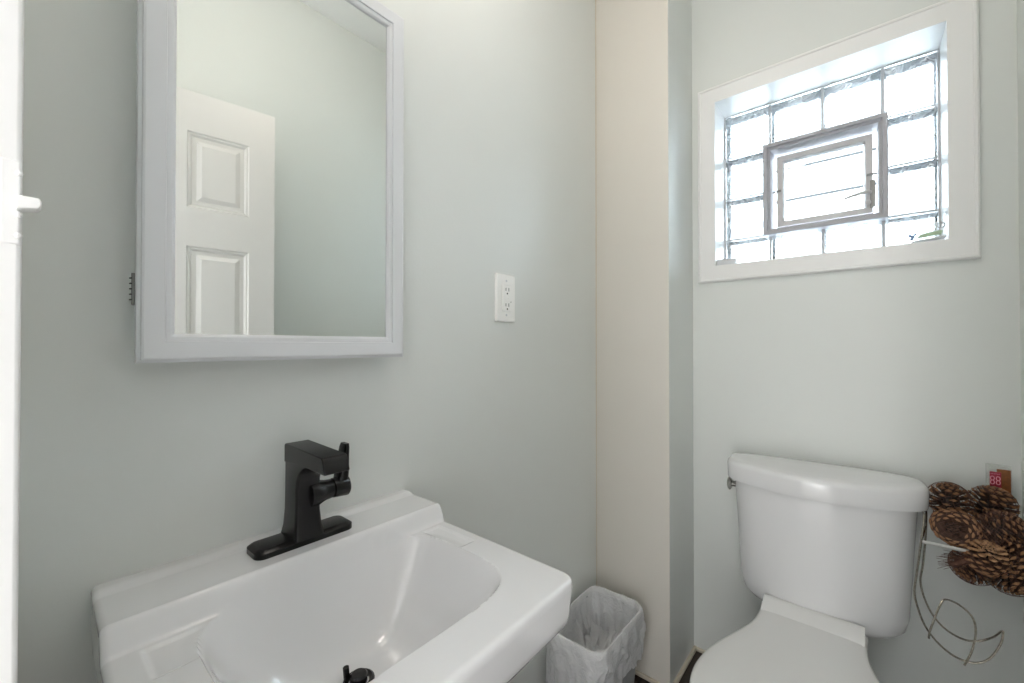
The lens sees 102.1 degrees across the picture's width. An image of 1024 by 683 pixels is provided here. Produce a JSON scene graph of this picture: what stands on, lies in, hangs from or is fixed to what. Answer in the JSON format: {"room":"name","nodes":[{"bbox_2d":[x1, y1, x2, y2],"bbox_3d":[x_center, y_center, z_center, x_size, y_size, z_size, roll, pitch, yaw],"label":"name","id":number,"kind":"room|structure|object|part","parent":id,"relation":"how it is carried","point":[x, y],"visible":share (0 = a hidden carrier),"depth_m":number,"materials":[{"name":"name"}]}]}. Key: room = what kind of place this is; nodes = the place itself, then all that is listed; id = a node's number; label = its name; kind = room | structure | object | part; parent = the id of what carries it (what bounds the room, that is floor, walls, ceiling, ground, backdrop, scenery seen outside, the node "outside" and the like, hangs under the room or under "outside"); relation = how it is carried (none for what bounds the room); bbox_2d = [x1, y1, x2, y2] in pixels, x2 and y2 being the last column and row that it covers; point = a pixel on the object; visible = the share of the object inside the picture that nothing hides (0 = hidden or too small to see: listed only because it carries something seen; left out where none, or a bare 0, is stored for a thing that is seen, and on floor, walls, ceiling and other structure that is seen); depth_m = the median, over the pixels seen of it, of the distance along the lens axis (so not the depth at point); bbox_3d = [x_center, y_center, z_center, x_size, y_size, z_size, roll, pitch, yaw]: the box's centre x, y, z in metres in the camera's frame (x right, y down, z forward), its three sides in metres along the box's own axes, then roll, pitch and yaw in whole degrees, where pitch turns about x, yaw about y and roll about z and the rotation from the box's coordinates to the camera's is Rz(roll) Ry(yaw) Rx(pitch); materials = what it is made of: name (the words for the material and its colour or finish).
{"room":"bathroom","nodes":[
{"label":"bathroom","id":0,"kind":"room"},
{"bbox_2d":[17,0,595,682],"bbox_3d":[-0.098,-0.100,1.184,0.120,2.620,1.909,0,-1,40],"label":"wall","id":1,"kind":"structure","parent":0,"point":[127,467],"depth_m":0.86,"materials":[{"name":"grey paint"}]},
{"bbox_2d":[129,0,403,362],"bbox_3d":[-0.379,-0.322,0.717,0.058,0.704,0.418,0,-1,40],"label":"medicine cabinet","id":2,"kind":"object","parent":1,"relation":"attached to","point":[270,133],"visible":1,"depth_m":0.67,"materials":[{"name":"white"}]},
{"bbox_2d":[495,273,514,321],"bbox_3d":[-0.017,-0.123,1.176,0.013,0.135,0.081,0,-1,40],"label":"wall outlet","id":3,"kind":"object","parent":1,"relation":"attached to","point":[504,284],"visible":1,"depth_m":1.17,"materials":[{"name":"white plastic"}]},
{"bbox_2d":[502,285,510,310],"bbox_3d":[-0.015,-0.123,1.175,0.005,0.073,0.037,0,-1,40],"label":"receptacle","id":4,"kind":"object","parent":3,"relation":"attached to","point":[506,289],"depth_m":1.17,"materials":[{"name":"white plastic"}]},
{"bbox_2d":[596,0,693,682],"bbox_3d":[0.511,-0.096,1.592,0.277,2.620,0.258,0,-1,40],"label":"wall","id":5,"kind":"structure","parent":0,"point":[645,496],"depth_m":1.49,"materials":[{"name":"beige paint"}]},
{"bbox_2d":[595,0,596,585],"bbox_3d":[0.322,-0.096,1.582,0.004,2.620,0.004,0,-1,40],"label":"trim","id":6,"kind":"structure","parent":5,"relation":"attached to","point":[595,0],"depth_m":1.58,"materials":[{"name":"beige"}]},
{"bbox_2d":[635,669,660,682],"bbox_3d":[0.428,1.171,1.476,0.287,0.013,0.011,0,-1,40],"label":"trim","id":7,"kind":"structure","parent":5,"relation":"attached to","point":[638,673],"depth_m":1.44,"materials":[{"name":"beige wood"}]},
{"bbox_2d":[673,645,696,682],"bbox_3d":[0.617,1.171,1.484,0.012,0.014,0.268,0,-1,40],"label":"trim","id":8,"kind":"structure","parent":5,"relation":"attached to","point":[691,654],"depth_m":1.49,"materials":[{"name":"beige wood"}]},
{"bbox_2d":[634,651,701,682],"bbox_3d":[-0.528,1.202,-0.630,2.600,0.085,5.172,0,-1,40],"label":"floor","id":9,"kind":"structure","parent":0,"point":[685,678],"depth_m":1.46,"materials":[{"name":"tile"}]},
{"bbox_2d":[90,489,571,682],"bbox_3d":[-0.227,0.748,0.588,0.446,0.845,0.499,0,-1,40],"label":"pedestal sink","id":10,"kind":"object","parent":9,"relation":"on","point":[404,594],"visible":0.99,"depth_m":0.60,"materials":[{"name":"white ceramic"}]},
{"bbox_2d":[247,440,351,560],"bbox_3d":[-0.317,0.251,0.666,0.150,0.160,0.156,0,-1,40],"label":"faucet","id":11,"kind":"object","parent":10,"relation":"on","point":[305,460],"visible":1,"depth_m":0.67,"materials":[{"name":"black metal"}]},
{"bbox_3d":[-0.350,0.324,0.693,0.055,0.014,0.156,0,-1,40],"label":"plate","id":12,"kind":"part","parent":11,"relation":"part of","materials":[{"name":"black metal"}]},
{"bbox_3d":[-0.317,0.246,0.666,0.150,0.150,0.050,0,-1,40],"label":"spout","id":13,"kind":"part","parent":11,"relation":"part of","materials":[{"name":"black metal"}]},
{"bbox_3d":[-0.305,0.227,0.732,0.037,0.094,0.027,0,-1,40],"label":"lever","id":14,"kind":"part","parent":11,"relation":"part of","materials":[{"name":"black metal"}]},
{"bbox_3d":[-0.240,0.481,0.600,0.010,0.019,0.009,0,-1,-27],"label":"plug stem","id":15,"kind":"part","parent":10,"relation":"part of","materials":[{"name":"black metal"}]},
{"bbox_2d":[622,667,635,682],"bbox_3d":[0.270,1.030,1.317,0.188,0.292,0.300,0,-1,40],"label":"waste bin","id":16,"kind":"object","parent":9,"relation":"on","point":[629,678],"visible":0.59,"depth_m":1.31,"materials":[{"name":"grey plastic"}]},
{"bbox_2d":[545,586,645,682],"bbox_3d":[0.269,0.976,1.318,0.228,0.210,0.346,0,-1,40],"label":"trash can","id":17,"kind":"object","parent":16,"relation":"in","point":[601,640],"visible":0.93,"depth_m":1.29,"materials":[{"name":"white plastic"}]},
{"bbox_2d":[690,453,929,682],"bbox_3d":[0.722,0.776,1.015,0.483,0.796,0.798,0,-1,40],"label":"toilet","id":18,"kind":"object","parent":9,"relation":"on","point":[827,550],"visible":1,"depth_m":1.11,"materials":[{"name":"white ceramic"}]},
{"bbox_3d":[0.728,0.470,1.374,0.026,0.044,0.034,0,-1,37],"label":"flush lever","id":19,"kind":"part","parent":18,"relation":"part of","materials":[{"name":"silver metal"}]},
{"bbox_3d":[0.653,0.776,0.941,0.394,0.021,0.595,0,-1,40],"label":"seat lid","id":20,"kind":"part","parent":18,"relation":"part of","materials":[{"name":"white plastic"}]},
{"bbox_3d":[0.906,0.620,1.229,0.442,0.369,0.206,0,-1,37],"label":"tank","id":21,"kind":"part","parent":18,"relation":"part of","materials":[{"name":"white ceramic"}]},
{"bbox_3d":[0.906,0.411,1.230,0.482,0.063,0.227,0,-1,37],"label":"tank lid","id":22,"kind":"part","parent":18,"relation":"part of","materials":[{"name":"white ceramic"}]},
{"bbox_2d":[913,511,1004,665],"bbox_3d":[1.104,0.608,1.029,0.159,0.339,0.089,0,-1,40],"label":"paper holder","id":23,"kind":"object","parent":18,"relation":"hanging from","point":[924,522],"visible":1,"depth_m":1.03,"materials":[{"name":"silver metal"}]},
{"bbox_3d":[1.071,0.508,1.028,0.088,0.013,0.009,0,-1,30],"label":"paper arm","id":24,"kind":"part","parent":23,"relation":"part of","materials":[{"name":"white metal"}]},
{"bbox_2d":[928,469,1023,596],"bbox_3d":[1.168,0.465,1.039,0.184,0.285,0.204,0,-1,40],"label":"net bag","id":25,"kind":"object","parent":23,"relation":"on","point":[1001,478],"visible":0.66,"depth_m":1.02,"materials":[{"name":"brown"}]},
{"bbox_2d":[929,482,973,512],"bbox_3d":[1.138,0.413,1.077,0.088,0.090,0.088,0,-1,-18],"label":"pinecone","id":26,"kind":"object","parent":25,"relation":"in","point":[955,500],"visible":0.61,"depth_m":1.06,"materials":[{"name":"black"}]},
{"bbox_2d":[929,507,982,546],"bbox_3d":[1.125,0.471,1.051,0.092,0.093,0.094,0,-1,-39],"label":"pinecone","id":27,"kind":"object","parent":25,"relation":"in","point":[951,539],"visible":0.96,"depth_m":1.03,"materials":[{"name":"black"}]},
{"bbox_2d":[949,547,996,584],"bbox_3d":[1.161,0.557,1.038,0.093,0.093,0.090,0,-1,23],"label":"pinecone","id":28,"kind":"object","parent":25,"relation":"in","point":[968,578],"visible":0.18,"depth_m":1.03,"materials":[{"name":"black plant"}]},
{"bbox_2d":[963,539,1012,577],"bbox_3d":[1.133,0.517,0.987,0.080,0.080,0.079,0,-1,-16],"label":"pinecone","id":29,"kind":"object","parent":25,"relation":"in","point":[993,549],"visible":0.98,"depth_m":0.97,"materials":[{"name":"black plant"}]},
{"bbox_2d":[962,485,1020,521],"bbox_3d":[1.213,0.417,1.050,0.098,0.102,0.097,0,-1,26],"label":"pinecone","id":30,"kind":"object","parent":25,"relation":"in","point":[985,501],"visible":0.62,"depth_m":1.03,"materials":[{"name":"black"}]},
{"bbox_2d":[990,473,1000,484],"bbox_3d":[1.265,0.360,1.084,0.019,0.029,0.002,0,-1,40],"label":"print","id":31,"kind":"object","parent":25,"relation":"attached to","point":[995,478],"depth_m":1.08,"materials":[{"name":"pink"}]},
{"bbox_2d":[973,508,1023,547],"bbox_3d":[1.191,0.463,1.013,0.100,0.101,0.104,0,-1,-39],"label":"pinecone","id":32,"kind":"object","parent":25,"relation":"in","point":[986,529],"visible":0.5,"depth_m":0.99,"materials":[{"name":"black plant"}]},
{"bbox_2d":[981,562,1023,594],"bbox_3d":[1.170,0.545,0.979,0.089,0.093,0.092,0,-1,-5],"label":"pinecone","id":33,"kind":"object","parent":25,"relation":"in","point":[1006,578],"visible":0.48,"depth_m":0.95,"materials":[{"name":"black plant"}]},
{"bbox_2d":[987,535,1023,579],"bbox_3d":[1.181,0.513,0.985,0.098,0.101,0.097,0,-1,-22],"label":"pinecone","id":34,"kind":"object","parent":25,"relation":"in","point":[1012,550],"visible":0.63,"depth_m":0.96,"materials":[{"name":"black plant"}]},
{"bbox_2d":[692,0,1023,682],"bbox_3d":[0.975,-0.097,1.511,1.089,2.620,0.220,0,-1,40],"label":"wall","id":35,"kind":"structure","parent":0,"point":[913,370],"depth_m":1.25,"materials":[{"name":"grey paint"}]},
{"bbox_2d":[696,647,705,653],"bbox_3d":[1.006,1.170,1.323,0.812,0.013,0.011,0,-1,40],"label":"trim","id":36,"kind":"structure","parent":35,"relation":"attached to","point":[698,649],"depth_m":1.57,"materials":[{"name":"beige wood"}]},
{"bbox_2d":[698,0,980,283],"bbox_3d":[1.058,-0.588,1.433,0.720,0.730,0.234,0,-1,40],"label":"window","id":37,"kind":"structure","parent":35,"relation":"in","point":[943,35],"depth_m":1.36,"materials":[{"name":"white paint"}]},
{"bbox_2d":[717,258,736,264],"bbox_3d":[0.811,-0.296,1.528,0.094,0.029,0.026,0,-1,40],"label":"soap holder","id":38,"kind":"object","parent":37,"relation":"on","point":[730,260],"visible":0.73,"depth_m":1.53,"materials":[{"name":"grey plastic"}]},
{"bbox_2d":[763,112,888,239],"bbox_3d":[1.086,-0.558,1.452,0.343,0.334,0.098,0,-1,40],"label":"vent","id":39,"kind":"object","parent":37,"relation":"attached to","point":[860,132],"depth_m":1.43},
{"bbox_3d":[1.149,-0.488,1.376,0.075,0.024,0.017,0,-1,23],"label":"latch lever","id":40,"kind":"part","parent":37,"relation":"part of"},
{"bbox_3d":[1.191,-0.488,1.367,0.014,0.090,0.009,0,-1,40],"label":"latch plate","id":41,"kind":"part","parent":37,"relation":"part of","materials":[{"name":"silver metal"}]},
{"bbox_2d":[908,222,946,242],"bbox_3d":[1.197,-0.316,1.195,0.078,0.058,0.032,0,-1,40],"label":"packet","id":42,"kind":"object","parent":37,"relation":"on","point":[939,232],"visible":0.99,"depth_m":1.19,"materials":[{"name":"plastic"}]},
{"bbox_2d":[911,235,946,242],"bbox_3d":[1.199,-0.293,1.194,0.074,0.012,0.032,0,-1,40],"label":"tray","id":43,"kind":"object","parent":42,"relation":"on","point":[912,236],"depth_m":1.19,"materials":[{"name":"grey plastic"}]},
{"bbox_2d":[917,230,942,238],"bbox_3d":[1.202,-0.309,1.192,0.054,0.016,0.002,0,-1,40],"label":"print","id":44,"kind":"object","parent":42,"relation":"on","point":[939,232],"depth_m":1.19,"materials":[{"name":"green"}]},
{"bbox_2d":[1017,0,1023,642],"bbox_3d":[0.815,-0.106,0.407,0.100,2.620,1.909,0,-1,40],"label":"wall","id":45,"kind":"structure","parent":0,"point":[1020,3],"depth_m":1.06,"materials":[{"name":"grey paint"}]},
{"bbox_3d":[-0.224,-0.109,0.103,1.089,2.620,0.100,0,-1,40],"label":"wall","id":46,"kind":"structure","parent":0,"visible":0},
{"bbox_2d":[0,0,23,682],"bbox_3d":[-0.086,0.139,-0.006,0.738,2.122,0.115,0,-1,40],"label":"trim","id":47,"kind":"structure","parent":46,"relation":"attached to","point":[11,11],"depth_m":0.23,"materials":[{"name":"white paint"}]},
{"bbox_2d":[0,157,41,244],"bbox_3d":[-0.275,-0.077,0.231,0.012,0.047,0.015,0,-1,40],"label":"latch catch","id":48,"kind":"object","parent":46,"relation":"attached to","point":[12,203],"visible":1,"depth_m":0.23,"materials":[{"name":"white paint"}]},
{"bbox_3d":[-0.278,-0.077,0.229,0.002,0.047,0.008,0,-1,40],"label":"plate","id":49,"kind":"part","parent":48,"relation":"part of","materials":[{"name":"white paint"}]},
{"label":"outside","id":50,"kind":"structure","parent":0,"visible":0},
{"bbox_2d":[732,66,934,262],"bbox_3d":[2.151,0.323,2.525,8.000,4.201,0.041,0,-1,40],"label":"wall","id":51,"kind":"structure","parent":50,"point":[819,185],"depth_m":2.61,"materials":[{"name":"white"}]}
]}

